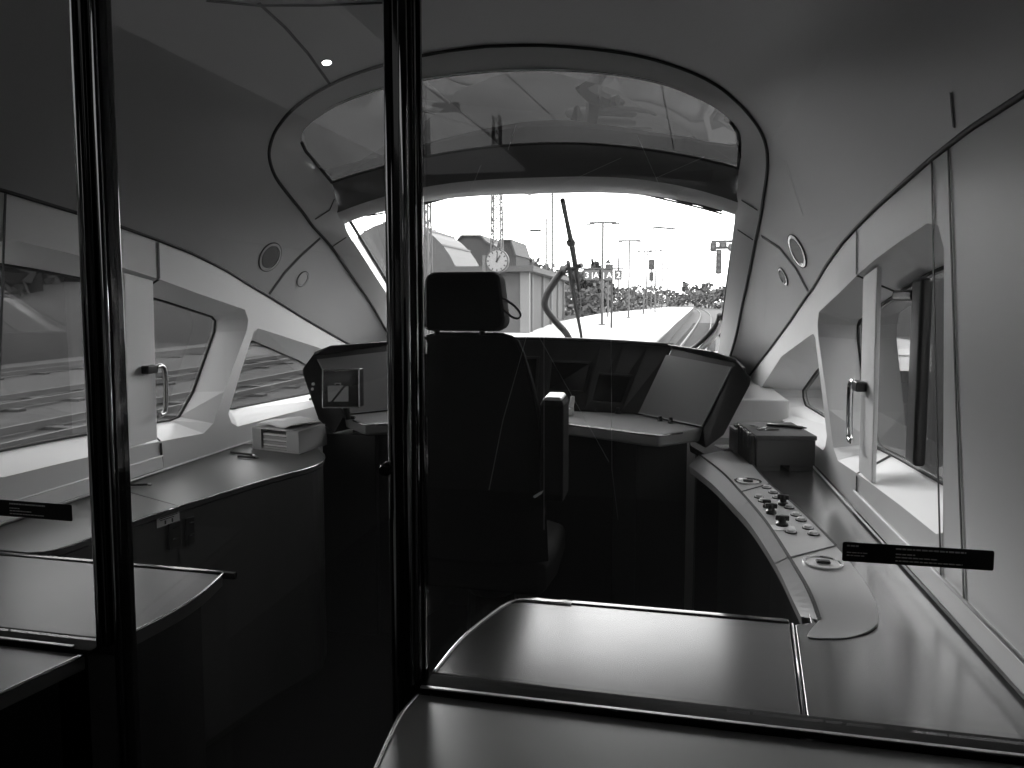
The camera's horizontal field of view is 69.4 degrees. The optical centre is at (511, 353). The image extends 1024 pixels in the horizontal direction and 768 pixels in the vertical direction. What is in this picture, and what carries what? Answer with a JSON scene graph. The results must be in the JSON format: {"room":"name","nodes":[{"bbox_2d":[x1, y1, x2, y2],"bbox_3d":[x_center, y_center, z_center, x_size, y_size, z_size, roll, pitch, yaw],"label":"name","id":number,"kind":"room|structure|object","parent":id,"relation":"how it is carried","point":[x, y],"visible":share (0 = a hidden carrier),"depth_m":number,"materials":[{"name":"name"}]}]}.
{"room":"control cabin","nodes":[
{"label":"control cabin","id":0,"kind":"room"},
{"bbox_2d":[0,192,344,525],"bbox_3d":[-1.190,0.342,3.186,0.068,1.830,3.438,1,5,14],"label":"wall","id":1,"kind":"structure","parent":0,"point":[27,221],"depth_m":2.81,"materials":[{"name":"white plastic"}]},
{"bbox_2d":[0,193,6,376],"bbox_3d":[-1.448,0.010,2.088,0.006,0.920,0.081,4,6,40],"label":"trim","id":2,"kind":"structure","parent":1,"relation":"attached to","point":[5,195],"depth_m":2.08,"materials":[{"name":"black rubber"}]},
{"bbox_2d":[0,263,215,451],"bbox_3d":[-1.439,-0.011,2.689,0.012,0.612,1.216,1,4,12],"label":"trim","id":3,"kind":"structure","parent":1,"relation":"attached to","point":[5,265],"depth_m":2.54,"materials":[{"name":"black rubber"}]},
{"bbox_2d":[0,241,247,476],"bbox_3d":[-1.372,-0.010,2.692,0.136,0.717,1.278,1,4,12],"label":"trim","id":4,"kind":"structure","parent":1,"relation":"attached to","point":[200,412],"depth_m":2.92,"materials":[{"name":"white plastic"}]},
{"bbox_2d":[0,440,251,524],"bbox_3d":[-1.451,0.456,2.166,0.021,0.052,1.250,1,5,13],"label":"trim","id":5,"kind":"structure","parent":1,"relation":"attached to","point":[60,495],"depth_m":2.37,"materials":[{"name":"white plastic"}]},
{"bbox_2d":[122,273,168,446],"bbox_3d":[-1.320,0.017,2.669,0.050,0.612,0.178,1,4,12],"label":"pillar","id":6,"kind":"structure","parent":1,"relation":"attached to","point":[138,305],"depth_m":2.65,"materials":[{"name":"white"}]},
{"bbox_2d":[230,340,309,409],"bbox_3d":[-1.192,0.082,3.857,0.012,0.346,1.032,1,4,12],"label":"trim","id":7,"kind":"structure","parent":1,"relation":"attached to","point":[302,363],"depth_m":3.74,"materials":[{"name":"black rubber"}]},
{"bbox_2d":[228,329,320,425],"bbox_3d":[-1.105,0.067,3.806,0.196,0.433,1.290,1,4,12],"label":"trim","id":8,"kind":"structure","parent":1,"relation":"attached to","point":[300,351],"depth_m":3.65,"materials":[{"name":"white plastic"}]},
{"bbox_2d":[269,238,320,294],"bbox_3d":[-1.023,-0.419,3.498,0.270,0.279,0.018,-4,6,-41],"label":"trim","id":9,"kind":"structure","parent":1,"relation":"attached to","point":[318,239],"depth_m":3.48,"materials":[{"name":"black rubber"}]},
{"bbox_2d":[206,604,691,767],"bbox_3d":[-0.485,1.463,0.934,2.800,0.060,7.800,1,4,12],"label":"floor","id":10,"kind":"structure","parent":0,"point":[341,717],"depth_m":2.68,"materials":[{"name":"black carpet"}]},
{"bbox_2d":[0,645,85,767],"bbox_3d":[-1.255,0.988,1.146,0.840,0.854,0.663,1,4,12],"label":"desk","id":11,"kind":"object","parent":10,"relation":"on","point":[30,720],"depth_m":1.32,"materials":[{"name":"black"}]},
{"bbox_2d":[0,645,84,709],"bbox_3d":[-1.257,0.580,1.115,0.836,0.028,0.662,1,4,12],"label":"countertop","id":12,"kind":"structure","parent":11,"relation":"on","point":[17,665],"depth_m":1.31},
{"bbox_2d":[0,552,236,767],"bbox_3d":[-1.100,0.946,1.690,0.845,0.854,0.366,1,4,12],"label":"desk","id":13,"kind":"object","parent":10,"relation":"on","point":[38,592],"depth_m":1.59,"materials":[{"name":"black laminate"}]},
{"bbox_2d":[0,556,221,655],"bbox_3d":[-1.104,0.539,1.652,0.841,0.028,0.350,1,4,12],"label":"countertop","id":14,"kind":"structure","parent":13,"relation":"on","point":[56,596],"depth_m":1.62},
{"bbox_2d":[57,512,180,566],"bbox_3d":[-1.258,0.916,2.166,0.358,0.840,0.453,1,4,12],"label":"base cabinet","id":15,"kind":"object","parent":10,"relation":"on","point":[155,542],"visible":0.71,"depth_m":2.24,"materials":[{"name":"black"}]},
{"bbox_2d":[0,493,179,555],"bbox_3d":[-1.249,0.492,2.199,0.371,0.021,0.602,1,4,12],"label":"countertop","id":16,"kind":"structure","parent":15,"relation":"on","point":[34,536],"depth_m":2.08,"materials":[{"name":"grey"}]},
{"bbox_2d":[177,465,326,747],"bbox_3d":[-1.044,0.872,2.819,0.501,0.828,0.930,1,4,12],"label":"base cabinet","id":17,"kind":"object","parent":10,"relation":"on","point":[264,634],"visible":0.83,"depth_m":2.65,"materials":[{"name":"black"}]},
{"bbox_2d":[131,444,325,511],"bbox_3d":[-1.044,0.447,2.787,0.525,0.021,0.932,1,4,12],"label":"countertop","id":18,"kind":"structure","parent":17,"relation":"on","point":[221,474],"depth_m":2.72,"materials":[{"name":"grey plastic"}]},
{"bbox_2d":[159,513,177,523],"bbox_3d":[-1.059,0.507,2.282,0.001,0.029,0.068,2,5,24],"label":"print","id":19,"kind":"object","parent":18,"relation":"on","point":[173,518],"depth_m":2.29,"materials":[{"name":"black"}]},
{"bbox_2d":[252,421,331,453],"bbox_3d":[-0.956,0.354,3.247,0.255,0.094,0.304,1,5,18],"label":"document tray","id":20,"kind":"object","parent":18,"relation":"on","point":[302,438],"visible":0.66,"depth_m":3.15,"materials":[{"name":"grey plastic"}]},
{"bbox_2d":[258,416,319,427],"bbox_3d":[-0.963,0.294,3.246,0.258,0.021,0.216,2,5,25],"label":"paper sheet","id":21,"kind":"object","parent":20,"relation":"on","point":[284,422],"visible":0.96,"depth_m":3.24,"materials":[{"name":"white paper"}]},
{"bbox_2d":[424,272,568,699],"bbox_3d":[-0.059,0.502,2.725,0.573,1.581,0.645,1,4,12],"label":"chair","id":22,"kind":"object","parent":10,"relation":"on","point":[498,542],"visible":0.85,"depth_m":2.44,"materials":[{"name":"black fabric"}]},
{"bbox_2d":[427,520,564,594],"bbox_3d":[-0.071,0.746,2.815,0.520,0.120,0.511,1,4,12],"label":"cushion","id":23,"kind":"object","parent":22,"relation":"on","point":[532,576],"depth_m":2.57,"materials":[{"name":"black fabric"}]},
{"bbox_2d":[303,337,750,634],"bbox_3d":[0.049,0.589,3.375,1.921,1.307,0.726,1,4,12],"label":"desk","id":24,"kind":"object","parent":10,"relation":"on","point":[682,395],"visible":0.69,"depth_m":3.28,"materials":[{"name":"black plastic"}]},
{"bbox_2d":[322,368,363,419],"bbox_3d":[-0.726,0.173,3.212,0.176,0.234,0.082,1,4,12],"label":"monitor","id":25,"kind":"object","parent":24,"relation":"on","point":[343,388],"visible":1,"depth_m":3.17,"materials":[{"name":"black plastic"}]},
{"bbox_2d":[515,337,673,413],"bbox_3d":[0.094,0.089,3.545,1.330,0.335,0.300,1,4,12],"label":"hood","id":26,"kind":"object","parent":24,"relation":"attached to","point":[636,371],"depth_m":3.46,"materials":[{"name":"black plastic"}]},
{"bbox_2d":[432,597,800,738],"bbox_3d":[0.208,0.967,1.413,0.637,0.854,0.368,1,4,12],"label":"countertop","id":27,"kind":"structure","parent":10,"relation":"on","point":[721,659],"depth_m":1.35,"materials":[{"name":"black laminate"}]},
{"bbox_2d":[373,691,1023,767],"bbox_3d":[0.286,0.999,0.995,0.983,0.854,0.315,1,4,12],"label":"countertop","id":28,"kind":"structure","parent":10,"relation":"on","point":[429,731],"depth_m":1.08,"materials":[{"name":"black"}]},
{"bbox_2d":[689,438,1023,765],"bbox_3d":[0.822,0.900,2.296,0.491,0.853,2.355,1,4,12],"label":"countertop","id":29,"kind":"structure","parent":10,"relation":"on","point":[917,668],"depth_m":1.41,"materials":[{"name":"black"}]},
{"bbox_2d":[0,0,1023,763],"bbox_3d":[-0.392,-0.236,1.239,2.444,1.580,0.062,1,4,12],"label":"glass wall","id":30,"kind":"structure","parent":29,"relation":"on","point":[406,15],"depth_m":1.19,"materials":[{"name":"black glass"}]},
{"bbox_2d":[9,503,44,516],"bbox_3d":[-0.907,0.291,1.385,0.079,0.021,0.001,1,4,12],"label":"print","id":31,"kind":"object","parent":30,"relation":"attached to","point":[9,503],"depth_m":1.39},
{"bbox_2d":[87,0,404,767],"bbox_3d":[-0.457,0.183,1.275,0.554,2.420,0.058,1,4,12],"label":"door","id":32,"kind":"structure","parent":30,"relation":"in","point":[99,12],"depth_m":1.30,"materials":[{"name":"black metal"}]},
{"bbox_2d":[847,545,965,565],"bbox_3d":[0.568,0.291,1.069,0.158,0.020,0.001,1,4,12],"label":"print","id":33,"kind":"object","parent":30,"relation":"attached to","point":[847,545],"depth_m":1.07},
{"bbox_2d":[729,425,737,452],"bbox_3d":[0.927,0.359,3.039,0.052,0.116,0.102,0,4,4],"label":"box","id":34,"kind":"object","parent":29,"relation":"on","point":[733,432],"visible":0.35,"depth_m":3.01,"materials":[{"name":"grey plastic"}]},
{"bbox_2d":[734,422,816,471],"bbox_3d":[1.026,0.358,2.914,0.238,0.138,0.310,0,4,4],"label":"box","id":35,"kind":"object","parent":29,"relation":"on","point":[793,449],"visible":0.85,"depth_m":2.77,"materials":[{"name":"plastic"}]},
{"bbox_2d":[689,450,878,638],"bbox_3d":[0.748,0.474,2.251,0.230,0.099,1.713,0,4,6],"label":"control console","id":36,"kind":"object","parent":29,"relation":"on","point":[812,572],"visible":0.96,"depth_m":1.85,"materials":[{"name":"grey plastic"}]},
{"bbox_2d":[734,477,761,484],"bbox_3d":[0.804,0.432,2.520,0.090,0.008,0.090,1,4,12],"label":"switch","id":37,"kind":"object","parent":36,"relation":"on","point":[737,480],"depth_m":2.51,"materials":[{"name":"black"}]},
{"bbox_2d":[765,503,776,514],"bbox_3d":[0.754,0.449,2.152,0.030,0.029,0.030,2,5,23],"label":"switch","id":38,"kind":"object","parent":36,"relation":"attached to","point":[771,507],"depth_m":2.14,"materials":[{"name":"black plastic"}]},
{"bbox_2d":[775,515,788,526],"bbox_3d":[0.743,0.458,2.035,0.036,0.030,0.034,1,4,12],"label":"switch","id":39,"kind":"object","parent":36,"relation":"attached to","point":[782,519],"depth_m":2.03,"materials":[{"name":"black plastic"}]},
{"bbox_2d":[777,494,788,505],"bbox_3d":[0.821,0.441,2.240,0.033,0.032,0.031,1,4,12],"label":"switch","id":40,"kind":"object","parent":36,"relation":"attached to","point":[783,498],"depth_m":2.23,"materials":[{"name":"black plastic"}]},
{"bbox_2d":[803,555,843,569],"bbox_3d":[0.735,0.491,1.749,0.090,0.008,0.090,1,4,12],"label":"switch","id":41,"kind":"object","parent":36,"relation":"on","point":[810,562],"depth_m":1.74,"materials":[{"name":"black"}]},
{"bbox_2d":[0,0,1023,374],"bbox_3d":[-0.039,-0.467,2.879,2.401,1.449,3.432,1,4,12],"label":"ceiling","id":42,"kind":"structure","parent":0,"point":[853,96],"depth_m":2.32,"materials":[{"name":"grey plastic"}]},
{"bbox_2d":[258,242,281,271],"bbox_3d":[-1.088,-0.435,3.328,0.061,0.130,0.141,2,5,22],"label":"loudspeaker","id":43,"kind":"object","parent":42,"relation":"attached to","point":[270,256],"visible":1,"depth_m":3.33,"materials":[{"name":"grey plastic"}]},
{"bbox_2d":[262,246,278,267],"bbox_3d":[-1.089,-0.436,3.328,0.048,0.098,0.105,1,4,12],"label":"grille","id":44,"kind":"object","parent":43,"relation":"attached to","point":[270,254],"depth_m":3.32,"materials":[{"name":"grey metal"}]},
{"bbox_2d":[257,2,329,84],"bbox_3d":[-0.719,-1.034,2.502,0.020,0.092,0.551,1,4,9],"label":"trim","id":45,"kind":"structure","parent":42,"relation":"attached to","point":[265,9],"depth_m":2.47,"materials":[{"name":"black rubber"}]},
{"bbox_2d":[206,0,381,6],"bbox_3d":[-0.648,-1.066,2.260,0.533,0.062,0.061,-1,5,-18],"label":"trim","id":46,"kind":"structure","parent":42,"relation":"attached to","point":[211,1],"depth_m":2.28,"materials":[{"name":"black rubber"}]},
{"bbox_2d":[296,271,308,286],"bbox_3d":[-1.019,-0.364,3.600,0.040,0.078,0.083,1,4,12],"label":"reading lamp","id":47,"kind":"object","parent":42,"relation":"attached to","point":[303,277],"visible":1,"depth_m":3.60,"materials":[{"name":"grey plastic"}]},
{"bbox_2d":[787,234,806,267],"bbox_3d":[1.101,-0.397,2.854,0.065,0.130,0.140,1,4,12],"label":"loudspeaker","id":48,"kind":"object","parent":42,"relation":"attached to","point":[796,249],"visible":1,"depth_m":2.85,"materials":[{"name":"grey plastic"}]},
{"bbox_2d":[790,239,803,263],"bbox_3d":[1.101,-0.397,2.854,0.048,0.098,0.105,1,4,12],"label":"grille","id":49,"kind":"object","parent":48,"relation":"attached to","point":[796,249],"depth_m":2.85,"materials":[{"name":"grey metal"}]},
{"bbox_2d":[574,351,717,414],"bbox_3d":[0.330,0.557,4.690,2.400,1.170,0.100,1,4,12],"label":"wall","id":50,"kind":"structure","parent":0,"point":[713,351],"depth_m":4.57,"materials":[{"name":"black"}]},
{"bbox_2d":[268,44,768,356],"bbox_3d":[0.115,-0.489,3.602,2.034,1.352,1.960,1,4,12],"label":"trim","id":51,"kind":"structure","parent":50,"relation":"attached to","point":[722,89],"depth_m":2.75,"materials":[{"name":"black rubber"}]},
{"bbox_2d":[271,47,765,355],"bbox_3d":[0.116,-0.489,3.604,2.024,1.342,1.950,1,4,12],"label":"trim","id":52,"kind":"structure","parent":50,"relation":"attached to","point":[308,186],"depth_m":2.87,"materials":[{"name":"grey plastic"}]},
{"bbox_2d":[300,121,740,183],"bbox_3d":[0.007,-0.823,3.071,1.840,0.113,0.410,1,4,12],"label":"trim","id":53,"kind":"structure","parent":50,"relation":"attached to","point":[732,124],"depth_m":3.04,"materials":[{"name":"black rubber"}]},
{"bbox_2d":[301,69,740,349],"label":"window","id":54,"kind":"structure","parent":50,"relation":"in","point":[485,109],"depth_m":3.12,"materials":[{"name":"clear glass"}]},
{"bbox_2d":[366,194,721,216],"bbox_3d":[0.122,-0.749,3.558,1.712,0.208,0.160,1,4,12],"label":"roller blind","id":55,"kind":"object","parent":54,"relation":"attached to","point":[703,207],"visible":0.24,"depth_m":3.40,"materials":[{"name":"black"}]},
{"bbox_2d":[332,145,738,212],"bbox_3d":[0.075,-0.812,3.387,1.876,0.310,0.252,1,4,12],"label":"sun visor","id":56,"kind":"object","parent":50,"relation":"attached to","point":[531,161],"depth_m":3.46,"materials":[{"name":"grey"}]},
{"bbox_3d":[0.207,-0.428,4.040,1.910,0.840,1.531,1,4,12],"label":"window","id":57,"kind":"structure","parent":50,"relation":"in","visible":0},
{"bbox_2d":[541,198,583,337],"bbox_3d":[0.283,-0.404,4.249,0.253,0.805,1.289,0,4,6],"label":"windscreen wiper","id":58,"kind":"object","parent":57,"relation":"attached to","point":[570,242],"visible":0.91,"depth_m":4.20,"materials":[{"name":"black metal"}]},
{"bbox_2d":[750,99,1023,655],"bbox_3d":[1.111,0.379,2.696,0.068,1.830,3.438,1,4,10],"label":"wall","id":59,"kind":"structure","parent":0,"point":[987,164],"depth_m":1.39,"materials":[{"name":"white plastic"}]},
{"bbox_2d":[0,89,1023,375],"bbox_3d":[-0.036,-0.150,2.920,2.402,0.822,3.402,1,4,12],"label":"trim","id":60,"kind":"structure","parent":59,"relation":"attached to","point":[1019,96],"depth_m":2.19,"materials":[{"name":"black rubber"}]},
{"bbox_2d":[684,381,788,608],"bbox_3d":[1.120,0.689,3.946,0.539,1.020,0.939,1,4,12],"label":"trim","id":61,"kind":"structure","parent":59,"relation":"attached to","point":[758,404],"depth_m":3.55,"materials":[{"name":"grey plastic"}]},
{"bbox_2d":[761,235,807,290],"bbox_3d":[1.104,-0.377,3.037,0.036,0.246,0.300,-1,5,-19],"label":"trim","id":62,"kind":"structure","parent":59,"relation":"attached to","point":[763,237],"depth_m":2.99,"materials":[{"name":"black rubber"}]},
{"bbox_2d":[762,334,826,449],"bbox_3d":[1.295,0.106,3.295,0.196,0.433,1.290,1,4,12],"label":"trim","id":63,"kind":"structure","parent":59,"relation":"attached to","point":[795,368],"depth_m":3.48,"materials":[{"name":"white plastic"}]},
{"bbox_2d":[802,368,824,417],"bbox_3d":[1.394,0.124,3.307,0.012,0.346,1.032,1,4,12],"label":"trim","id":64,"kind":"structure","parent":59,"relation":"attached to","point":[817,370],"depth_m":3.62,"materials":[{"name":"black rubber"}]},
{"bbox_2d":[846,267,881,482],"bbox_3d":[1.029,0.056,2.169,0.050,0.612,0.178,1,4,12],"label":"pillar","id":65,"kind":"structure","parent":59,"relation":"attached to","point":[868,385],"depth_m":2.14,"materials":[{"name":"white"}]},
{"bbox_2d":[818,223,943,533],"bbox_3d":[1.087,0.030,2.168,0.136,0.717,1.278,1,4,12],"label":"window frame","id":66,"kind":"structure","parent":59,"relation":"attached to","point":[910,258],"depth_m":2.25,"materials":[{"name":"white plastic"}]},
{"bbox_2d":[857,265,943,485],"bbox_3d":[1.147,0.032,2.139,0.012,0.612,1.216,1,4,12],"label":"trim","id":67,"kind":"structure","parent":59,"relation":"attached to","point":[941,268],"depth_m":2.18,"materials":[{"name":"black rubber"}]},
{"bbox_2d":[892,278,932,466],"bbox_3d":[1.120,0.042,2.091,0.032,0.505,0.260,1,4,12],"label":"window frame","id":68,"kind":"structure","parent":59,"relation":"in","point":[921,293],"depth_m":1.98,"materials":[{"name":"black plastic"}]},
{"bbox_2d":[813,466,1023,699],"bbox_3d":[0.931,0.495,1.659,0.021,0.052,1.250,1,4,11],"label":"trim","id":69,"kind":"structure","parent":59,"relation":"attached to","point":[1013,668],"depth_m":1.45,"materials":[{"name":"white"}]},
{"bbox_2d":[931,161,941,575],"bbox_3d":[0.910,0.049,1.586,0.006,0.920,0.081,-1,5,-16],"label":"trim","id":70,"kind":"structure","parent":59,"relation":"attached to","point":[931,161],"depth_m":1.59,"materials":[{"name":"black rubber"}]},
{"bbox_2d":[947,148,964,598],"bbox_3d":[0.888,0.052,1.479,0.005,0.931,0.110,-1,4,-8],"label":"trim","id":71,"kind":"structure","parent":59,"relation":"attached to","point":[948,160],"depth_m":1.48,"materials":[{"name":"black rubber"}]},
{"label":"outside","id":72,"kind":"structure","parent":0,"visible":0},
{"bbox_2d":[0,282,212,364],"bbox_3d":[-24.730,-4.215,66.504,21.100,4.200,180.000,1,4,12],"label":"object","id":73,"kind":"object","parent":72,"point":[46,324],"visible":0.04,"depth_m":38.64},
{"bbox_2d":[0,266,43,298],"bbox_3d":[-29.229,-5.040,41.063,6.292,9.678,8.017,1,4,12],"label":"tree","id":74,"kind":"object","parent":73,"relation":"on","point":[16,281],"visible":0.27,"depth_m":40.55,"materials":[{"name":"grey plant"}]},
{"bbox_2d":[42,273,79,284],"bbox_3d":[-30.709,-5.525,48.776,7.470,9.461,8.152,1,4,12],"label":"tree","id":75,"kind":"object","parent":73,"relation":"on","point":[48,279],"visible":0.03,"depth_m":47.02,"materials":[{"name":"grey plant"}]},
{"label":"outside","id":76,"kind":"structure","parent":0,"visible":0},
{"bbox_2d":[0,302,942,480],"bbox_3d":[36.947,-10.340,175.894,500.000,0.430,480.000,1,4,12],"label":"ground","id":77,"kind":"structure","parent":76,"point":[891,434],"depth_m":23.59,"materials":[{"name":"grey gravel"}]},
{"bbox_2d":[0,311,570,379],"bbox_3d":[-3.779,-3.636,84.593,8.968,0.209,176.178,1,4,12],"label":"railway track","id":78,"kind":"object","parent":77,"relation":"on","point":[39,369],"visible":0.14,"depth_m":30.60,"materials":[{"name":"grey metal"}]},
{"bbox_2d":[0,310,609,411],"bbox_3d":[3.067,-3.524,83.135,8.968,0.209,176.178,1,4,12],"label":"railway track","id":79,"kind":"object","parent":77,"relation":"on","point":[27,398],"visible":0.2,"depth_m":22.66,"materials":[{"name":"grey metal"}]},
{"bbox_2d":[0,309,638,448],"bbox_3d":[7.566,-3.450,82.178,8.968,0.209,176.178,1,4,12],"label":"railway track","id":80,"kind":"object","parent":77,"relation":"on","point":[51,423],"visible":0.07,"depth_m":18.14,"materials":[{"name":"grey metal"}]},
{"bbox_2d":[357,222,478,282],"bbox_3d":[-10.616,-8.302,78.499,14.109,10.430,10.100,1,4,12],"label":"station hall","id":81,"kind":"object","parent":77,"relation":"on","point":[448,251],"visible":0.29,"depth_m":73.84,"materials":[{"name":"grey"}]},
{"bbox_2d":[426,203,433,333],"bbox_3d":[-5.165,-7.139,43.630,0.849,13.491,0.849,1,4,12],"label":"lattice mast","id":82,"kind":"object","parent":77,"relation":"on","point":[428,216],"visible":0.09,"depth_m":43.60,"materials":[{"name":"grey metal"}]},
{"bbox_2d":[457,235,497,265],"bbox_3d":[-4.811,-13.746,130.730,10.540,13.273,15.800,1,4,12],"label":"building","id":83,"kind":"structure","parent":77,"relation":"on","point":[479,245],"depth_m":122.97,"materials":[{"name":"grey"}]},
{"bbox_2d":[490,195,503,250],"bbox_3d":[-1.869,-16.597,91.423,1.670,25.075,1.670,1,4,12],"label":"lattice mast","id":84,"kind":"object","parent":77,"relation":"on","point":[500,199],"visible":0.23,"depth_m":91.12,"materials":[{"name":"grey metal"}]},
{"bbox_2d":[496,239,530,265],"bbox_3d":[0.285,-10.695,106.799,3.138,10.861,10.800,1,4,12],"label":"building","id":85,"kind":"structure","parent":77,"relation":"on","point":[518,253],"depth_m":102.30,"materials":[{"name":"grey"}]},
{"bbox_2d":[525,193,552,271],"bbox_3d":[2.955,-10.781,80.582,3.132,15.055,0.260,1,4,12],"label":"catenary mast","id":86,"kind":"object","parent":77,"relation":"on","point":[551,194],"visible":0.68,"depth_m":80.03,"materials":[{"name":"grey metal"}]},
{"bbox_2d":[564,271,592,310],"bbox_3d":[10.278,-10.252,119.894,5.943,7.976,6.781,1,4,12],"label":"tree","id":87,"kind":"object","parent":77,"relation":"on","point":[583,283],"visible":0.27,"depth_m":118.73,"materials":[{"name":"grey plant"}]},
{"bbox_2d":[564,281,613,317],"bbox_3d":[9.433,-7.312,100.168,8.852,5.139,7.284,1,4,12],"label":"tree","id":88,"kind":"object","parent":77,"relation":"on","point":[590,303],"visible":0.65,"depth_m":99.90,"materials":[{"name":"grey plant"}]},
{"bbox_2d":[580,265,606,314],"bbox_3d":[13.112,-10.757,124.428,6.037,8.287,5.882,1,4,12],"label":"tree","id":89,"kind":"object","parent":77,"relation":"on","point":[591,282],"visible":0.21,"depth_m":123.36,"materials":[{"name":"grey plant"}]},
{"bbox_2d":[505,307,692,342],"bbox_3d":[14.581,-3.717,80.688,14.100,0.968,140.000,1,4,12],"label":"platform","id":90,"kind":"object","parent":77,"relation":"on","point":[662,325],"visible":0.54,"depth_m":50.74,"materials":[{"name":"concrete"}]},
{"bbox_2d":[423,205,426,335],"bbox_3d":[-2.343,-4.166,24.846,1.494,8.495,0.500,1,4,12],"label":"street lamp","id":91,"kind":"object","parent":90,"relation":"on","point":[424,206],"visible":0.05,"depth_m":24.91,"materials":[{"name":"grey metal"}]},
{"bbox_2d":[483,249,509,332],"bbox_3d":[-0.701,-2.468,31.857,1.159,4.033,0.295,1,4,12],"label":"clock","id":92,"kind":"object","parent":90,"relation":"on","point":[497,260],"visible":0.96,"depth_m":31.62,"materials":[{"name":"grey"}]},
{"bbox_2d":[446,265,568,332],"bbox_3d":[0.756,-4.036,54.302,5.159,3.715,27.672,1,4,9],"label":"shelter","id":93,"kind":"object","parent":90,"relation":"on","point":[526,285],"visible":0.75,"depth_m":41.53,"materials":[{"name":"metal"}]},
{"bbox_2d":[581,264,623,327],"bbox_3d":[5.843,-3.737,47.884,2.759,4.105,0.358,1,4,12],"label":"gantry","id":94,"kind":"object","parent":90,"relation":"on","point":[611,268],"visible":0.94,"depth_m":47.81,"materials":[{"name":"grey metal"}]},
{"bbox_2d":[584,265,598,279],"bbox_3d":[5.121,-5.274,47.775,0.992,0.986,0.140,1,4,12],"label":"sign","id":95,"kind":"object","parent":94,"relation":"hanging from","point":[591,274],"visible":1,"depth_m":47.74,"materials":[{"name":"grey metal"}]},
{"bbox_2d":[586,221,619,324],"bbox_3d":[6.461,-5.742,52.846,2.333,7.341,0.541,1,4,12],"label":"lamp post","id":96,"kind":"object","parent":90,"relation":"on","point":[611,222],"visible":0.88,"depth_m":52.74,"materials":[{"name":"grey metal"}]},
{"bbox_2d":[616,240,642,317],"bbox_3d":[11.160,-7.146,70.603,2.471,7.417,0.541,1,4,12],"label":"lamp post","id":97,"kind":"object","parent":90,"relation":"on","point":[628,315],"visible":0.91,"depth_m":70.52,"materials":[{"name":"grey metal"}]},
{"bbox_2d":[588,258,615,312],"bbox_3d":[15.217,-11.794,129.369,6.470,9.739,6.632,1,4,12],"label":"tree","id":98,"kind":"object","parent":77,"relation":"on","point":[594,264],"visible":0.09,"depth_m":127.79,"materials":[{"name":"grey plant"}]},
{"bbox_2d":[582,293,639,313],"bbox_3d":[15.926,-8.168,119.391,9.353,3.898,9.581,1,4,12],"label":"tree","id":99,"kind":"object","parent":77,"relation":"on","point":[622,305],"visible":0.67,"depth_m":118.49,"materials":[{"name":"grey plant"}]},
{"bbox_2d":[614,287,640,309],"bbox_3d":[21.504,-11.182,148.963,8.989,5.370,7.766,1,4,12],"label":"tree","id":100,"kind":"object","parent":77,"relation":"on","point":[621,290],"visible":0.22,"depth_m":148.37,"materials":[{"name":"grey plant"}]},
{"bbox_2d":[623,284,661,309],"bbox_3d":[29.264,-12.879,167.138,9.009,5.965,9.863,1,4,12],"label":"tree","id":101,"kind":"object","parent":77,"relation":"on","point":[639,296],"visible":0.52,"depth_m":164.47,"materials":[{"name":"grey plant"}]},
{"bbox_2d":[649,259,654,310],"bbox_3d":[20.285,-9.539,107.831,0.840,8.396,0.390,1,4,12],"label":"signal","id":102,"kind":"object","parent":77,"relation":"on","point":[652,261],"visible":0.94,"depth_m":107.50,"materials":[{"name":"grey metal"}]},
{"bbox_2d":[648,290,683,307],"bbox_3d":[38.827,-14.529,194.811,12.849,5.010,10.976,1,4,12],"label":"tree","id":103,"kind":"object","parent":77,"relation":"on","point":[670,301],"visible":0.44,"depth_m":194.96,"materials":[{"name":"grey plant"}]},
{"bbox_2d":[663,289,700,306],"bbox_3d":[46.676,-15.488,203.984,10.457,5.515,10.621,1,4,12],"label":"tree","id":104,"kind":"object","parent":77,"relation":"on","point":[674,294],"visible":0.62,"depth_m":201.76,"materials":[{"name":"grey plant"}]},
{"bbox_2d":[675,306,715,350],"bbox_3d":[28.338,-6.323,119.514,9.170,0.209,234.203,1,4,12],"label":"railway track","id":105,"kind":"object","parent":77,"relation":"on","point":[697,331],"visible":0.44,"depth_m":56.45,"materials":[{"name":"grey metal"}]},
{"bbox_2d":[681,281,713,305],"bbox_3d":[53.150,-17.202,212.629,9.220,7.606,8.685,1,4,12],"label":"tree","id":106,"kind":"object","parent":77,"relation":"on","point":[704,286],"visible":0.43,"depth_m":210.47,"materials":[{"name":"grey plant"}]},
{"bbox_2d":[692,289,723,307],"bbox_3d":[52.955,-14.850,193.092,11.379,5.912,12.412,1,4,12],"label":"tree","id":107,"kind":"object","parent":77,"relation":"on","point":[703,297],"visible":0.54,"depth_m":190.88,"materials":[{"name":"grey plant"}]},
{"bbox_2d":[706,285,724,308],"bbox_3d":[53.622,-14.150,182.149,11.302,6.348,11.548,1,4,12],"label":"tree","id":108,"kind":"object","parent":77,"relation":"on","point":[718,293],"visible":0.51,"depth_m":182.05,"materials":[{"name":"grey plant"}]},
{"bbox_2d":[710,240,731,273],"bbox_3d":[17.825,-5.130,57.178,5.019,7.377,0.569,1,4,11],"label":"gantry","id":109,"kind":"object","parent":77,"relation":"on","point":[722,243],"visible":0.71,"depth_m":57.19,"materials":[{"name":"grey metal"}]},
{"bbox_2d":[815,270,943,445],"bbox_3d":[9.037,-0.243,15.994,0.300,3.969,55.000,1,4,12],"label":"train","id":110,"kind":"object","parent":77,"relation":"on","point":[895,321],"visible":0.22,"depth_m":17.33,"materials":[{"name":"grey metal"}]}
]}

